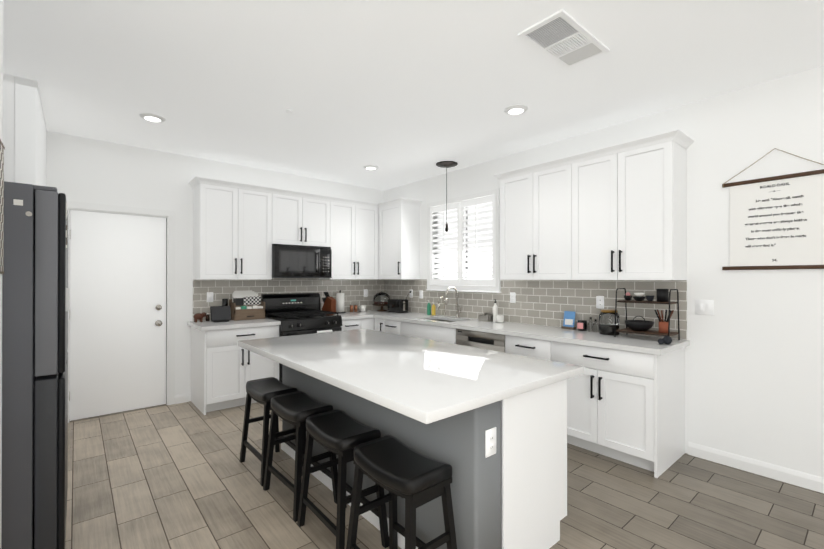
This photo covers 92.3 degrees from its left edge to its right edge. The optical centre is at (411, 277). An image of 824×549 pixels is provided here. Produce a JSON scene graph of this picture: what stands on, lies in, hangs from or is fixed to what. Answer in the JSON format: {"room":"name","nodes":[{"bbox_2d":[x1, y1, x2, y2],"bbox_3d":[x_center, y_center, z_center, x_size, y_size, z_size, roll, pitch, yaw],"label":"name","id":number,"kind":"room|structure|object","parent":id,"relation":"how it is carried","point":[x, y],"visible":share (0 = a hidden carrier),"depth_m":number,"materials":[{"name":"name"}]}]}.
{"room":"kitchen","nodes":[
{"label":"kitchen","id":0,"kind":"room"},
{"bbox_2d":[0,0,46,548],"bbox_3d":[-2.555,0.010,2.011,0.878,2.745,3.620,0,0,-40],"label":"wall","id":1,"kind":"structure","parent":0,"point":[30,148],"depth_m":2.69,"materials":[{"name":"white paint"}]},
{"bbox_2d":[0,140,4,273],"bbox_3d":[-1.647,-0.284,1.577,0.007,0.540,0.290,0,0,-40],"label":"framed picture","id":2,"kind":"object","parent":1,"relation":"attached to","point":[2,148],"visible":1,"depth_m":1.64,"materials":[{"name":"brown wood"}]},
{"bbox_2d":[47,131,383,417],"bbox_3d":[-3.240,0.016,3.916,7.500,2.745,0.170,0,0,-40],"label":"wall","id":3,"kind":"structure","parent":0,"point":[82,169],"depth_m":4.32,"materials":[{"name":"white paint"}]},
{"bbox_2d":[69,210,166,421],"bbox_3d":[-2.969,0.372,4.038,0.804,2.033,0.132,0,0,-40],"label":"entry door","id":4,"kind":"structure","parent":3,"relation":"in","point":[118,306],"depth_m":4.02,"materials":[{"name":"white paint"}]},
{"bbox_2d":[66,201,175,422],"bbox_3d":[-3.007,0.332,4.089,0.954,2.114,0.165,0,0,-40],"label":"door frame","id":5,"kind":"structure","parent":3,"relation":"attached to","point":[170,216],"depth_m":4.30,"materials":[{"name":"white paint"}]},
{"bbox_2d":[175,393,188,403],"bbox_3d":[-2.939,1.341,4.045,1.170,0.095,0.014,0,0,-40],"label":"baseboard","id":6,"kind":"structure","parent":3,"relation":"attached to","point":[181,398],"depth_m":4.38,"materials":[{"name":"white paint"}]},
{"bbox_2d":[188,176,379,279],"bbox_3d":[-1.345,-0.512,5.157,2.708,1.085,0.392,0,0,-40],"label":"upper cabinet","id":7,"kind":"object","parent":3,"relation":"attached to","point":[239,229],"depth_m":4.68,"materials":[{"name":"white paint"}]},
{"bbox_2d":[272,244,331,277],"bbox_3d":[-1.447,-0.192,5.040,0.758,0.402,0.436,0,0,-40],"label":"microwave","id":8,"kind":"object","parent":7,"relation":"attached to","point":[295,261],"visible":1,"depth_m":4.88,"materials":[{"name":"black metal"}]},
{"bbox_2d":[193,278,384,320],"bbox_3d":[-1.460,0.256,5.311,2.640,0.486,0.006,0,0,-40],"label":"backsplash","id":9,"kind":"structure","parent":3,"relation":"attached to","point":[353,289],"depth_m":5.21,"materials":[{"name":"tile"}]},
{"bbox_2d":[207,292,212,301],"bbox_3d":[-2.327,0.231,4.566,0.070,0.115,0.008,0,0,-40],"label":"outlet","id":10,"kind":"object","parent":9,"relation":"attached to","point":[209,294],"depth_m":4.56,"materials":[{"name":"white plastic"}]},
{"bbox_2d":[364,289,367,296],"bbox_3d":[-0.695,0.240,5.951,0.070,0.115,0.007,0,0,-40],"label":"outlet","id":11,"kind":"object","parent":9,"relation":"attached to","point":[365,290],"depth_m":5.95,"materials":[{"name":"white plastic"}]},
{"bbox_2d":[3,0,823,190],"bbox_3d":[-0.660,-1.417,0.883,7.500,0.100,8.100,0,0,-40],"label":"ceiling","id":12,"kind":"structure","parent":0,"point":[398,93],"depth_m":2.62,"materials":[{"name":"white paint"}]},
{"bbox_2d":[139,113,165,121],"bbox_3d":[-2.203,-1.349,3.364,0.188,0.018,0.188,0,0,-40],"label":"recessed light","id":13,"kind":"object","parent":12,"relation":"in","point":[151,117],"visible":1,"depth_m":3.33,"materials":[{"name":"white paint"}]},
{"bbox_2d":[363,165,378,169],"bbox_3d":[-0.505,-1.344,4.872,0.188,0.018,0.188,0,0,-40],"label":"recessed light","id":14,"kind":"object","parent":12,"relation":"in","point":[370,167],"visible":1,"depth_m":4.83,"materials":[{"name":"white paint"}]},
{"bbox_2d":[436,161,457,231],"bbox_3d":[0.415,-0.948,4.739,0.264,0.810,0.264,0,0,-40],"label":"pendant light","id":15,"kind":"object","parent":12,"relation":"hanging from","point":[446,164],"visible":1,"depth_m":4.73,"materials":[{"name":"black metal"}]},
{"bbox_2d":[504,104,527,114],"bbox_3d":[0.842,-1.349,3.208,0.188,0.018,0.188,0,0,-40],"label":"recessed light","id":16,"kind":"object","parent":12,"relation":"in","point":[516,109],"visible":1,"depth_m":3.18,"materials":[{"name":"white paint"}]},
{"bbox_2d":[518,9,609,68],"bbox_3d":[0.885,-1.355,2.289,0.547,0.012,0.267,0,0,-40],"label":"ceiling vent","id":17,"kind":"object","parent":12,"relation":"in","point":[563,38],"visible":1,"depth_m":2.26,"materials":[{"name":"white plastic"}]},
{"bbox_2d":[65,401,823,548],"bbox_3d":[-0.660,1.428,0.874,7.500,0.100,8.100,0,0,-40],"label":"floor","id":18,"kind":"structure","parent":0,"point":[177,476],"depth_m":2.46,"materials":[{"name":"tile"}]},
{"bbox_2d":[1,181,68,548],"bbox_3d":[-2.245,0.482,1.917,0.890,1.800,0.904,0,0,-40],"label":"refrigerator","id":19,"kind":"object","parent":18,"relation":"on","point":[35,299],"visible":1,"depth_m":1.79,"materials":[{"name":"black metal"}]},
{"bbox_2d":[188,325,278,414],"bbox_3d":[-1.990,0.964,4.462,0.772,0.852,0.608,0,0,-40],"label":"base cabinet","id":20,"kind":"object","parent":18,"relation":"on","point":[221,369],"depth_m":4.17,"materials":[{"name":"white paint"}]},
{"bbox_2d":[188,318,279,332],"bbox_3d":[-1.992,0.517,4.442,0.808,0.039,0.638,0,0,-40],"label":"countertop","id":21,"kind":"structure","parent":20,"relation":"on","point":[239,324],"depth_m":4.24,"materials":[{"name":"white stone"}]},
{"bbox_2d":[193,312,207,321],"bbox_3d":[-2.345,0.444,4.392,0.142,0.104,0.082,0,0,-40],"label":"elephant figurine","id":22,"kind":"object","parent":21,"relation":"on","point":[198,316],"visible":1,"depth_m":4.37,"materials":[{"name":"brown"}]},
{"bbox_2d":[210,306,230,321],"bbox_3d":[-2.136,0.409,4.423,0.210,0.173,0.115,0,0,-40],"label":"tablet","id":23,"kind":"object","parent":21,"relation":"on","point":[220,313],"visible":1,"depth_m":4.41,"materials":[{"name":"black"}]},
{"bbox_2d":[222,299,227,305],"bbox_3d":[-2.187,0.374,4.629,0.070,0.245,0.045,0,0,-40],"label":"dock","id":24,"kind":"object","parent":21,"relation":"on","point":[224,302],"visible":0.23,"depth_m":4.62,"materials":[{"name":"black plastic"}]},
{"bbox_2d":[229,290,264,320],"bbox_3d":[-1.952,0.329,4.701,0.350,0.336,0.228,0,0,-40],"label":"crate","id":25,"kind":"object","parent":21,"relation":"on","point":[247,305],"visible":0.98,"depth_m":4.67,"materials":[{"name":"brown wood"}]},
{"bbox_2d":[239,377,296,485],"bbox_3d":[-1.031,1.084,2.895,0.298,0.602,0.470,0,0,-40],"label":"stool","id":26,"kind":"object","parent":18,"relation":"on","point":[263,391],"visible":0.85,"depth_m":2.85,"materials":[{"name":"black wood"}]},
{"bbox_2d":[263,391,337,521],"bbox_3d":[-0.704,1.083,2.510,0.310,0.602,0.478,0,0,-40],"label":"stool","id":27,"kind":"object","parent":18,"relation":"on","point":[297,408],"visible":0.85,"depth_m":2.43,"materials":[{"name":"black wood"}]},
{"bbox_2d":[261,293,341,382],"bbox_3d":[-1.356,0.802,4.917,0.770,1.180,0.720,0,0,-40],"label":"gas range","id":28,"kind":"object","parent":18,"relation":"on","point":[298,313],"visible":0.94,"depth_m":4.89,"materials":[{"name":"black metal"}]},
{"bbox_2d":[297,410,388,548],"bbox_3d":[-0.378,1.081,2.126,0.306,0.602,0.475,0,0,-40],"label":"stool","id":29,"kind":"object","parent":18,"relation":"on","point":[341,434],"visible":0.94,"depth_m":2.04,"materials":[{"name":"black wood"}]},
{"bbox_2d":[341,321,363,330],"bbox_3d":[-0.982,0.967,5.318,0.309,0.852,0.608,0,0,-40],"label":"base cabinet","id":30,"kind":"object","parent":18,"relation":"on","point":[346,325],"depth_m":5.08,"materials":[{"name":"white paint"}]},
{"bbox_2d":[364,325,371,329],"bbox_3d":[-0.784,0.967,5.486,0.209,0.852,0.608,0,0,-40],"label":"base cabinet","id":31,"kind":"object","parent":18,"relation":"on","point":[365,326],"depth_m":5.26,"materials":[{"name":"white paint"}]},
{"bbox_2d":[372,325,383,331],"bbox_3d":[-0.205,0.966,5.428,0.608,0.853,0.234,0,0,-40],"label":"base cabinet","id":32,"kind":"object","parent":18,"relation":"on","point":[377,327],"depth_m":5.26,"materials":[{"name":"white paint"}]},
{"bbox_2d":[384,329,399,334],"bbox_3d":[-0.021,0.966,5.212,0.608,0.853,0.332,0,0,-40],"label":"base cabinet","id":33,"kind":"object","parent":18,"relation":"on","point":[396,331],"depth_m":4.99,"materials":[{"name":"white paint"}]},
{"bbox_2d":[346,435,456,548],"bbox_3d":[-0.051,1.080,1.740,0.302,0.602,0.473,0,0,-40],"label":"stool","id":34,"kind":"object","parent":18,"relation":"on","point":[394,466],"visible":1,"depth_m":1.67,"materials":[{"name":"black wood"}]},
{"bbox_2d":[281,365,566,548],"bbox_3d":[-0.118,0.957,2.675,0.753,0.855,2.065,0,0,-40],"label":"kitchen island","id":35,"kind":"object","parent":18,"relation":"on","point":[489,427],"depth_m":1.88,"materials":[{"name":"grey paint"}]},
{"bbox_2d":[238,329,583,424],"bbox_3d":[-0.201,0.509,2.608,1.167,0.040,2.156,0,0,-40],"label":"island countertop","id":36,"kind":"structure","parent":35,"relation":"on","point":[426,381],"depth_m":2.11,"materials":[{"name":"white stone"}]},
{"bbox_2d":[400,329,455,343],"bbox_3d":[0.388,0.964,4.731,0.608,0.853,0.932,0,0,-40],"label":"base cabinet","id":37,"kind":"object","parent":18,"relation":"on","point":[452,340],"depth_m":4.50,"materials":[{"name":"white paint"}]},
{"bbox_2d":[456,329,504,352],"bbox_3d":[0.894,0.965,4.132,0.611,0.849,0.621,0,0,-40],"label":"dishwasher","id":38,"kind":"object","parent":18,"relation":"on","point":[485,340],"visible":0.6,"depth_m":3.92,"materials":[{"name":"silver metal"}]},
{"bbox_2d":[505,345,547,359],"bbox_3d":[1.250,0.961,3.715,0.608,0.852,0.466,0,0,-40],"label":"base cabinet","id":39,"kind":"object","parent":18,"relation":"on","point":[532,353],"depth_m":3.51,"materials":[{"name":"white paint"}]},
{"bbox_2d":[548,349,684,477],"bbox_3d":[1.661,0.960,3.231,0.608,0.852,0.802,0,0,-40],"label":"base cabinet","id":40,"kind":"object","parent":18,"relation":"on","point":[625,398],"depth_m":2.94,"materials":[{"name":"white paint"}]},
{"bbox_2d":[334,309,689,364],"bbox_3d":[0.438,0.517,4.274,1.124,0.039,4.040,0,0,-40],"label":"countertop","id":41,"kind":"structure","parent":40,"relation":"on","point":[622,349],"depth_m":3.47,"materials":[{"name":"white stone"}]},
{"bbox_2d":[322,292,335,311],"bbox_3d":[-1.132,0.349,5.372,0.182,0.300,0.090,0,0,30],"label":"knife block","id":42,"kind":"object","parent":41,"relation":"on","point":[329,303],"visible":0.98,"depth_m":5.33,"materials":[{"name":"brown wood"}]},
{"bbox_2d":[336,290,345,312],"bbox_3d":[-1.002,0.340,5.533,0.156,0.319,0.156,0,0,-40],"label":"paper towel holder","id":43,"kind":"object","parent":41,"relation":"on","point":[340,302],"visible":0.92,"depth_m":5.48,"materials":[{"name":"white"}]},
{"bbox_2d":[350,304,356,311],"bbox_3d":[-0.842,0.442,5.718,0.112,0.116,0.050,0,0,-26],"label":"copper canisters","id":44,"kind":"object","parent":41,"relation":"on","point":[351,307],"visible":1,"depth_m":5.71,"materials":[{"name":"brown metal"}]},
{"bbox_2d":[359,305,365,311],"bbox_3d":[-0.721,0.455,5.772,0.108,0.090,0.080,0,0,-40],"label":"mug","id":45,"kind":"object","parent":41,"relation":"on","point":[363,308],"visible":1,"depth_m":5.75,"materials":[{"name":"white ceramic"}]},
{"bbox_2d":[372,290,389,310],"bbox_3d":[-0.447,0.348,5.880,0.280,0.306,0.280,0,0,-40],"label":"stand","id":46,"kind":"object","parent":41,"relation":"on","point":[381,298],"visible":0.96,"depth_m":5.78,"materials":[{"name":"brown metal"}]},
{"bbox_2d":[388,299,407,312],"bbox_3d":[-0.194,0.407,5.627,0.170,0.186,0.302,0,0,-40],"label":"toaster","id":47,"kind":"object","parent":41,"relation":"on","point":[397,305],"visible":1,"depth_m":5.55,"materials":[{"name":"black metal"}]},
{"bbox_2d":[427,300,429,314],"bbox_3d":[0.224,0.401,5.243,0.052,0.196,0.051,0,0,-40],"label":"soap bottle","id":48,"kind":"object","parent":41,"relation":"on","point":[429,309],"depth_m":5.22,"materials":[{"name":"green plastic"}]},
{"bbox_2d":[430,302,435,314],"bbox_3d":[0.283,0.410,5.174,0.052,0.175,0.051,0,0,-40],"label":"soap bottle","id":49,"kind":"object","parent":41,"relation":"on","point":[433,306],"depth_m":5.16,"materials":[{"name":"yellow plastic"}]},
{"bbox_2d":[438,297,445,315],"bbox_3d":[0.378,0.371,5.019,0.138,0.253,0.034,0,0,-40],"label":"filter faucet","id":50,"kind":"object","parent":41,"relation":"on","point":[444,305],"visible":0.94,"depth_m":5.04,"materials":[{"name":"silver metal"}]},
{"bbox_2d":[444,286,460,317],"bbox_3d":[0.502,0.303,4.807,0.244,0.388,0.097,0,0,-40],"label":"faucet","id":51,"kind":"object","parent":41,"relation":"on","point":[457,310],"visible":1,"depth_m":4.86,"materials":[{"name":"silver metal"}]},
{"bbox_2d":[478,312,492,321],"bbox_3d":[0.840,0.451,4.487,0.100,0.090,0.140,0,0,-40],"label":"sponge caddy","id":52,"kind":"object","parent":41,"relation":"on","point":[486,317],"visible":0.85,"depth_m":4.45,"materials":[{"name":"silver metal"}]},
{"bbox_2d":[493,299,497,321],"bbox_3d":[0.931,0.372,4.426,0.054,0.247,0.053,0,0,-40],"label":"dish soap bottle","id":53,"kind":"object","parent":41,"relation":"on","point":[495,310],"visible":0.9,"depth_m":4.40,"materials":[{"name":"white plastic"}]},
{"bbox_2d":[496,315,503,321],"bbox_3d":[0.972,0.458,4.362,0.084,0.075,0.084,0,0,-40],"label":"cup","id":54,"kind":"object","parent":41,"relation":"on","point":[499,318],"visible":1,"depth_m":4.33,"materials":[{"name":"white ceramic"}]},
{"bbox_2d":[561,311,575,329],"bbox_3d":[1.497,0.411,3.785,0.053,0.166,0.120,0,0,-40],"label":"photo card","id":55,"kind":"object","parent":41,"relation":"on","point":[569,320],"visible":1,"depth_m":3.79,"materials":[{"name":"blue paper"}]},
{"bbox_2d":[577,320,586,330],"bbox_3d":[1.572,0.446,3.654,0.082,0.095,0.080,0,0,-40],"label":"candle jar","id":56,"kind":"object","parent":41,"relation":"on","point":[581,325],"visible":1,"depth_m":3.62,"materials":[{"name":"black glass"}]},
{"bbox_2d":[588,315,598,331],"bbox_3d":[1.637,0.421,3.579,0.052,0.145,0.097,0,0,-40],"label":"glass bottles","id":57,"kind":"object","parent":41,"relation":"on","point":[592,327],"visible":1,"depth_m":3.57,"materials":[{"name":"clear glass"}]},
{"bbox_2d":[599,309,619,334],"bbox_3d":[1.704,0.387,3.423,0.160,0.212,0.160,0,0,-40],"label":"glass jar","id":58,"kind":"object","parent":41,"relation":"on","point":[606,321],"visible":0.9,"depth_m":3.36,"materials":[{"name":"clear"}]},
{"bbox_2d":[614,288,679,339],"bbox_3d":[1.877,0.292,3.173,0.250,0.400,0.395,0,0,-40],"label":"shelf rack","id":59,"kind":"object","parent":41,"relation":"on","point":[644,325],"visible":0.98,"depth_m":3.12,"materials":[{"name":"black metal"}]},
{"bbox_2d":[658,336,671,343],"bbox_3d":[1.848,0.459,2.890,0.103,0.064,0.080,0,0,-40],"label":"cloth bundle","id":60,"kind":"object","parent":41,"relation":"on","point":[666,339],"visible":1,"depth_m":2.87,"materials":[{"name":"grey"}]},
{"bbox_2d":[384,66,823,477],"bbox_3d":[2.189,0.013,3.200,0.150,2.745,7.950,0,0,-40],"label":"wall","id":61,"kind":"structure","parent":0,"point":[754,369],"depth_m":2.86,"materials":[{"name":"white paint"}]},
{"bbox_2d":[380,198,421,278],"bbox_3d":[-0.166,-0.511,5.566,0.380,1.085,0.510,0,0,-40],"label":"upper cabinet","id":62,"kind":"object","parent":61,"relation":"attached to","point":[400,217],"depth_m":5.46,"materials":[{"name":"white paint"}]},
{"bbox_2d":[426,188,500,292],"bbox_3d":[0.654,-0.410,4.974,0.192,1.180,1.224,0,0,-40],"label":"window shutters","id":63,"kind":"object","parent":61,"relation":"attached to","point":[463,253],"visible":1,"depth_m":4.90,"materials":[{"name":"white paint"}]},
{"bbox_2d":[497,157,568,279],"bbox_3d":[1.283,-0.516,3.898,0.328,1.084,0.776,0,0,-40],"label":"upper cabinet","id":64,"kind":"object","parent":61,"relation":"attached to","point":[534,199],"depth_m":3.76,"materials":[{"name":"white paint"}]},
{"bbox_2d":[385,279,686,339],"bbox_3d":[0.859,0.263,4.646,0.006,0.468,4.022,0,0,-40],"label":"backsplash","id":65,"kind":"structure","parent":61,"relation":"attached to","point":[545,302],"depth_m":3.98,"materials":[{"name":"tile"}]},
{"bbox_2d":[409,289,412,297],"bbox_3d":[-0.013,0.234,5.662,0.007,0.115,0.070,0,0,-40],"label":"outlet","id":66,"kind":"object","parent":65,"relation":"attached to","point":[410,294],"depth_m":5.65,"materials":[{"name":"white plastic"}]},
{"bbox_2d":[419,290,422,298],"bbox_3d":[0.126,0.239,5.497,0.008,0.115,0.070,0,0,-40],"label":"outlet","id":67,"kind":"object","parent":65,"relation":"attached to","point":[420,291],"depth_m":5.49,"materials":[{"name":"white plastic"}]},
{"bbox_2d":[510,292,515,302],"bbox_3d":[1.106,0.225,4.345,0.007,0.115,0.070,0,0,-40],"label":"outlet","id":68,"kind":"object","parent":65,"relation":"attached to","point":[512,294],"depth_m":4.34,"materials":[{"name":"white plastic"}]},
{"bbox_2d":[596,296,603,308],"bbox_3d":[1.720,0.229,3.622,0.007,0.115,0.070,0,0,-40],"label":"outlet","id":69,"kind":"object","parent":65,"relation":"attached to","point":[599,302],"depth_m":3.62,"materials":[{"name":"white plastic"}]},
{"bbox_2d":[569,129,688,279],"bbox_3d":[1.785,-0.518,3.306,0.328,1.084,0.776,0,0,-40],"label":"upper cabinet","id":70,"kind":"object","parent":61,"relation":"attached to","point":[616,212],"depth_m":3.13,"materials":[{"name":"white paint"}]},
{"bbox_2d":[695,299,713,314],"bbox_3d":[2.232,0.231,3.026,0.008,0.115,0.116,0,0,-40],"label":"double light switch","id":71,"kind":"object","parent":61,"relation":"attached to","point":[704,307],"visible":1,"depth_m":3.02,"materials":[{"name":"white plastic"}]},
{"bbox_2d":[688,442,823,492],"bbox_3d":[3.383,1.333,1.664,0.014,0.095,3.770,0,0,-40],"label":"baseboard","id":72,"kind":"structure","parent":61,"relation":"attached to","point":[792,476],"depth_m":2.77,"materials":[{"name":"white paint"}]},
{"bbox_2d":[722,148,823,269],"bbox_3d":[2.487,-0.469,2.717,0.023,0.832,0.574,0,0,-40],"label":"hanging sign","id":73,"kind":"object","parent":61,"relation":"attached to","point":[776,222],"visible":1,"depth_m":2.70,"materials":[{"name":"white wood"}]}
]}

